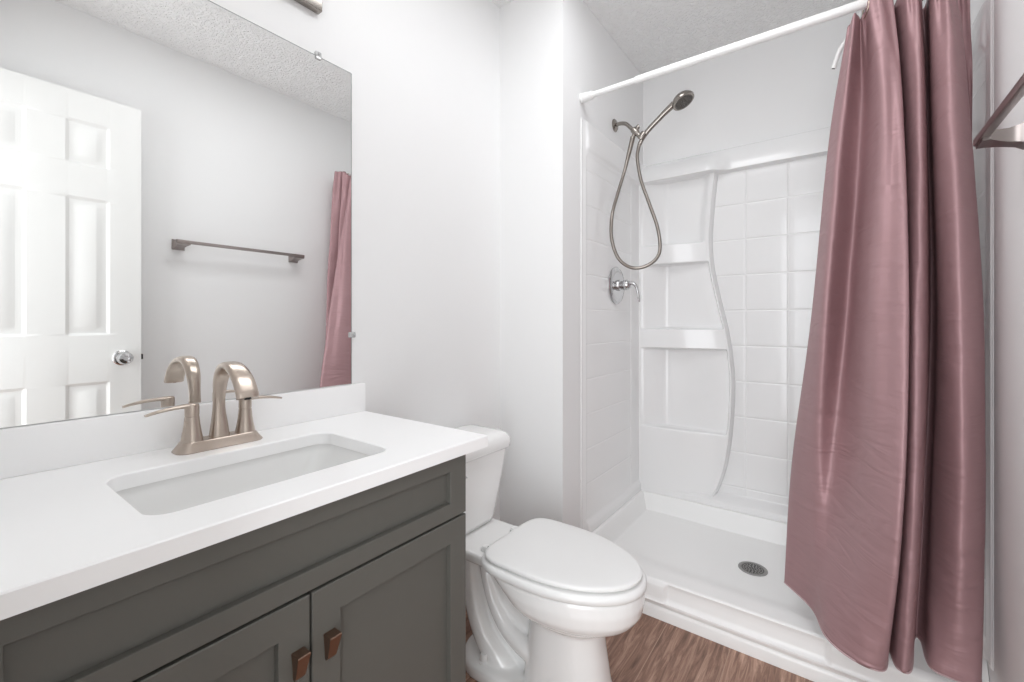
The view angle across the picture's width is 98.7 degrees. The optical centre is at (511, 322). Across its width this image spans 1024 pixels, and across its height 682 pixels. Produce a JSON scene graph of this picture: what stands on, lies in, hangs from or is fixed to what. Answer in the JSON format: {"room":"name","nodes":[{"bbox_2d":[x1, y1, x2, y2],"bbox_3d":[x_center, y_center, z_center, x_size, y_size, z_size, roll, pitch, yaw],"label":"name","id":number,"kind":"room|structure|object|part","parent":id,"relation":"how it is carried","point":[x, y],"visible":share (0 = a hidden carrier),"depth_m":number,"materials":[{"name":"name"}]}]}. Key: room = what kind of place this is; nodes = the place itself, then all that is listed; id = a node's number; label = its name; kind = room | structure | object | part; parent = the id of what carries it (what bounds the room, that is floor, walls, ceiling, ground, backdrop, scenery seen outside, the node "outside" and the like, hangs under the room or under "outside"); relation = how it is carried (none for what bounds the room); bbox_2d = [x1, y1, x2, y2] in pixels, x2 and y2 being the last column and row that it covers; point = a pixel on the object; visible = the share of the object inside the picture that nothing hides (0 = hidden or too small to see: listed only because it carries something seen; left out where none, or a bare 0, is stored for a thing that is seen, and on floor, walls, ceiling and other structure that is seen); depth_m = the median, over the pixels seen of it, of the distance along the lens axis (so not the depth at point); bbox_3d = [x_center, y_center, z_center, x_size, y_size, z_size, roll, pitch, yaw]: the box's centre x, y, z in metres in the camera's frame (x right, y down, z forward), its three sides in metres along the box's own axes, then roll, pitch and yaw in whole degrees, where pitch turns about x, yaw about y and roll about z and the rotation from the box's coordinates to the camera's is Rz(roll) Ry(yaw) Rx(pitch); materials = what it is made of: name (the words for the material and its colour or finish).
{"room":"bathroom","nodes":[
{"label":"bathroom","id":0,"kind":"room"},
{"bbox_2d":[1,0,499,519],"bbox_3d":[-0.567,-0.126,1.262,0.100,2.428,1.600,0,0,36],"label":"wall","id":1,"kind":"structure","parent":0,"point":[425,73],"depth_m":1.52,"materials":[{"name":"white paint"}]},
{"bbox_2d":[0,0,355,428],"bbox_3d":[-0.694,-0.281,0.994,0.013,0.926,0.770,0,0,36],"label":"wall mirror","id":2,"kind":"object","parent":1,"relation":"attached to","point":[176,175],"visible":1,"depth_m":0.93,"materials":[{"name":"clear glass"}]},
{"bbox_2d":[0,383,364,479],"bbox_3d":[-0.684,0.224,1.001,0.020,0.083,0.800,0,0,36],"label":"backsplash","id":3,"kind":"structure","parent":1,"relation":"attached to","point":[28,449],"depth_m":0.88,"materials":[{"name":"white stone"}]},
{"bbox_2d":[294,0,321,14],"bbox_3d":[-0.638,-0.955,0.944,0.162,0.210,0.562,0,0,36],"label":"vanity light","id":4,"kind":"object","parent":1,"relation":"attached to","point":[315,6],"visible":1,"depth_m":1.19,"materials":[{"name":"grey metal"}]},
{"bbox_2d":[500,0,642,527],"bbox_3d":[0.322,-0.126,2.210,0.407,2.428,0.980,0,0,36],"label":"wall partition","id":5,"kind":"structure","parent":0,"point":[552,52],"depth_m":1.78,"materials":[{"name":"white paint"}]},
{"bbox_2d":[612,119,645,139],"bbox_3d":[0.551,-0.896,2.044,0.158,0.136,0.060,0,0,36],"label":"shower arm","id":6,"kind":"object","parent":5,"relation":"attached to","point":[635,131],"visible":0.99,"depth_m":2.03,"materials":[{"name":"grey metal"}]},
{"bbox_3d":[0.529,-0.913,2.060,0.097,0.064,0.018,0,0,36],"label":"arm","id":7,"kind":"part","parent":6,"relation":"part of","materials":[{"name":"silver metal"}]},
{"bbox_2d":[466,609,813,681],"bbox_3d":[-0.257,1.118,0.351,1.680,0.060,4.660,0,0,36],"label":"floor","id":8,"kind":"structure","parent":0,"point":[653,649],"depth_m":1.42,"materials":[{"name":"brown wood"}]},
{"bbox_2d":[0,454,465,681],"bbox_3d":[-0.506,0.691,0.837,0.494,0.794,0.740,0,0,36],"label":"vanity cabinet","id":9,"kind":"object","parent":8,"relation":"on","point":[369,585],"visible":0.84,"depth_m":0.69,"materials":[{"name":"grey paint"}]},
{"bbox_3d":[-0.441,0.717,0.560,0.020,0.562,0.372,0,0,36],"label":"door","id":10,"kind":"part","parent":9,"relation":"part of","materials":[{"name":"grey paint"}]},
{"bbox_2d":[0,383,487,620],"bbox_3d":[-0.493,0.238,0.860,0.495,0.110,0.800,0,0,36],"label":"countertop","id":11,"kind":"structure","parent":9,"relation":"on","point":[66,530],"depth_m":0.76,"materials":[{"name":"white stone"}]},
{"bbox_2d":[144,361,281,454],"bbox_3d":[-0.588,0.174,0.919,0.175,0.184,0.259,0,0,36],"label":"faucet","id":12,"kind":"object","parent":11,"relation":"on","point":[192,441],"visible":1,"depth_m":0.92,"materials":[{"name":"silver metal"}]},
{"bbox_3d":[-0.685,0.176,0.882,0.023,0.015,0.085,0,0,36],"label":"lever","id":13,"kind":"part","parent":12,"relation":"part of","materials":[{"name":"silver metal"}]},
{"bbox_3d":[-0.664,0.210,0.912,0.042,0.083,0.042,0,0,36],"label":"handle","id":14,"kind":"part","parent":12,"relation":"part of","materials":[{"name":"silver metal"}]},
{"bbox_3d":[-0.634,0.256,0.953,0.061,0.020,0.166,0,0,36],"label":"plate","id":15,"kind":"part","parent":12,"relation":"part of","materials":[{"name":"silver metal"}]},
{"bbox_3d":[-0.584,0.166,0.916,0.164,0.168,0.042,0,0,36],"label":"spout","id":16,"kind":"part","parent":12,"relation":"part of","materials":[{"name":"silver metal"}]},
{"bbox_3d":[-0.603,0.210,0.994,0.042,0.083,0.042,0,0,36],"label":"handle","id":17,"kind":"part","parent":12,"relation":"part of","materials":[{"name":"silver metal"}]},
{"bbox_3d":[-0.582,0.176,1.023,0.023,0.015,0.085,0,0,36],"label":"lever","id":18,"kind":"part","parent":12,"relation":"part of","materials":[{"name":"silver metal"}]},
{"bbox_2d":[116,444,369,514],"bbox_3d":[-0.473,0.347,0.833,0.306,0.118,0.455,0,0,36],"label":"sink","id":19,"kind":"object","parent":11,"relation":"in","point":[183,492],"visible":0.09,"depth_m":0.91,"materials":[{"name":"white ceramic"}]},
{"bbox_3d":[-0.327,0.534,0.681,0.020,0.043,0.020,0,0,36],"label":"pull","id":20,"kind":"part","parent":9,"relation":"part of","materials":[{"name":"orange metal"}]},
{"bbox_3d":[-0.295,0.534,0.724,0.020,0.043,0.020,0,0,36],"label":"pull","id":21,"kind":"part","parent":9,"relation":"part of","materials":[{"name":"orange metal"}]},
{"bbox_3d":[-0.221,0.717,0.859,0.020,0.562,0.364,0,0,36],"label":"door","id":22,"kind":"part","parent":9,"relation":"part of","materials":[{"name":"grey paint"}]},
{"bbox_2d":[454,425,646,681],"bbox_3d":[0.044,0.740,1.359,0.746,0.706,0.350,0,0,36],"label":"toilet","id":23,"kind":"object","parent":8,"relation":"on","point":[544,596],"visible":0.91,"depth_m":1.25,"materials":[{"name":"white ceramic"}]},
{"bbox_3d":[-0.172,0.416,1.518,0.210,0.058,0.326,0,0,36],"label":"tank lid","id":24,"kind":"part","parent":23,"relation":"part of","materials":[{"name":"white ceramic"}]},
{"bbox_3d":[-0.174,0.574,1.520,0.187,0.256,0.310,0,0,36],"label":"tank","id":25,"kind":"part","parent":23,"relation":"part of","materials":[{"name":"white ceramic"}]},
{"bbox_3d":[0.053,0.898,1.352,0.709,0.390,0.335,0,0,36],"label":"bowl","id":26,"kind":"part","parent":23,"relation":"part of","materials":[{"name":"white ceramic"}]},
{"bbox_3d":[0.160,0.695,1.274,0.457,0.022,0.350,0,0,36],"label":"seat","id":27,"kind":"part","parent":23,"relation":"part of","materials":[{"name":"white plastic"}]},
{"bbox_3d":[0.162,0.675,1.272,0.427,0.018,0.323,0,0,36],"label":"lid","id":28,"kind":"part","parent":23,"relation":"part of","materials":[{"name":"white plastic"}]},
{"bbox_2d":[592,490,988,681],"bbox_3d":[0.964,0.987,1.751,1.169,0.202,0.748,0,0,36],"label":"shower pan","id":29,"kind":"object","parent":8,"relation":"on","point":[716,574],"visible":0.6,"depth_m":1.62,"materials":[{"name":"white plastic"}]},
{"bbox_2d":[580,0,993,670],"bbox_3d":[0.970,0.021,1.758,1.170,1.728,0.733,0,0,36],"label":"shower surround","id":30,"kind":"object","parent":29,"relation":"on","point":[690,390],"visible":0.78,"depth_m":2.08,"materials":[{"name":"white plastic"}]},
{"bbox_3d":[0.508,0.021,2.087,0.037,1.728,0.714,0,0,36],"label":"panel","id":31,"kind":"part","parent":30,"relation":"part of","materials":[{"name":"white plastic"}]},
{"bbox_2d":[608,267,640,303],"bbox_3d":[0.542,-0.173,2.050,0.118,0.176,0.176,0,0,36],"label":"shower valve","id":32,"kind":"object","parent":30,"relation":"attached to","point":[617,284],"visible":1,"depth_m":2.04,"materials":[{"name":"silver metal"}]},
{"bbox_3d":[0.561,-0.141,2.036,0.069,0.098,0.024,0,0,36],"label":"lever","id":33,"kind":"part","parent":32,"relation":"part of","materials":[{"name":"silver metal"}]},
{"bbox_2d":[609,90,693,269],"bbox_3d":[0.620,-0.612,1.961,0.355,0.761,0.133,0,0,18],"label":"shower","id":34,"kind":"object","parent":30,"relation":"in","point":[684,98],"visible":1,"depth_m":1.95,"materials":[{"name":"grey metal"}]},
{"bbox_3d":[0.649,-0.891,1.972,0.171,0.156,0.030,0,0,36],"label":"handle","id":35,"kind":"part","parent":34,"relation":"part of","materials":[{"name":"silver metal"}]},
{"bbox_2d":[639,172,735,495],"bbox_3d":[0.872,0.075,2.220,0.454,1.619,0.073,0,0,36],"label":"corner shelf","id":36,"kind":"object","parent":30,"relation":"attached to","point":[687,305],"depth_m":2.22,"materials":[{"name":"white plastic"}]},
{"bbox_3d":[1.156,0.021,2.018,1.155,1.728,0.095,0,0,36],"label":"panel","id":37,"kind":"part","parent":30,"relation":"part of","materials":[{"name":"white plastic"}]},
{"bbox_3d":[1.420,0.021,1.415,0.037,1.728,0.714,0,0,36],"label":"panel","id":38,"kind":"part","parent":30,"relation":"part of","materials":[{"name":"white plastic"}]},
{"bbox_2d":[492,0,856,73],"bbox_3d":[0.360,-1.370,1.188,1.680,0.060,2.580,0,0,36],"label":"ceiling","id":39,"kind":"structure","parent":0,"point":[653,34],"depth_m":1.95,"materials":[{"name":"white paint"}]},
{"bbox_2d":[643,0,925,165],"bbox_3d":[1.218,-0.126,2.095,1.171,2.428,0.102,0,0,36],"label":"wall","id":40,"kind":"structure","parent":0,"point":[786,85],"depth_m":2.10,"materials":[{"name":"white paint"}]},
{"bbox_2d":[970,0,1023,681],"bbox_3d":[0.994,-0.126,0.721,0.100,2.428,2.580,0,0,36],"label":"wall","id":41,"kind":"structure","parent":0,"point":[1008,14],"depth_m":1.03,"materials":[{"name":"white paint"}]},
{"bbox_2d":[579,0,867,103],"bbox_3d":[0.756,-0.922,1.468,1.170,0.039,0.039,0,0,36],"label":"shower rod","id":42,"kind":"object","parent":41,"relation":"attached to","point":[858,5],"visible":1,"depth_m":1.46,"materials":[{"name":"white plastic"}]},
{"bbox_2d":[831,9,864,68],"bbox_3d":[1.035,-0.875,1.334,0.039,0.145,0.137,0,0,-1],"label":"hook","id":43,"kind":"object","parent":42,"relation":"hanging from","point":[837,56],"visible":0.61,"depth_m":1.38,"materials":[{"name":"white"}]},
{"bbox_2d":[784,0,985,681],"bbox_3d":[1.025,-0.038,1.254,0.438,1.815,0.447,0,0,36],"label":"shower curtain","id":44,"kind":"object","parent":42,"relation":"hanging from","point":[885,540],"visible":1,"depth_m":1.15,"materials":[{"name":"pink fabric"}]},
{"bbox_2d":[973,73,1023,149],"bbox_3d":[0.853,-0.382,0.683,0.082,0.052,0.628,0,0,36],"label":"towel bar","id":45,"kind":"object","parent":41,"relation":"attached to","point":[988,136],"visible":1,"depth_m":0.89,"materials":[{"name":"silver metal"}]},
{"bbox_3d":[1.024,-0.382,0.912,0.078,0.052,0.057,0,0,36],"label":"post","id":46,"kind":"part","parent":45,"relation":"part of","materials":[{"name":"silver metal"}]}
]}

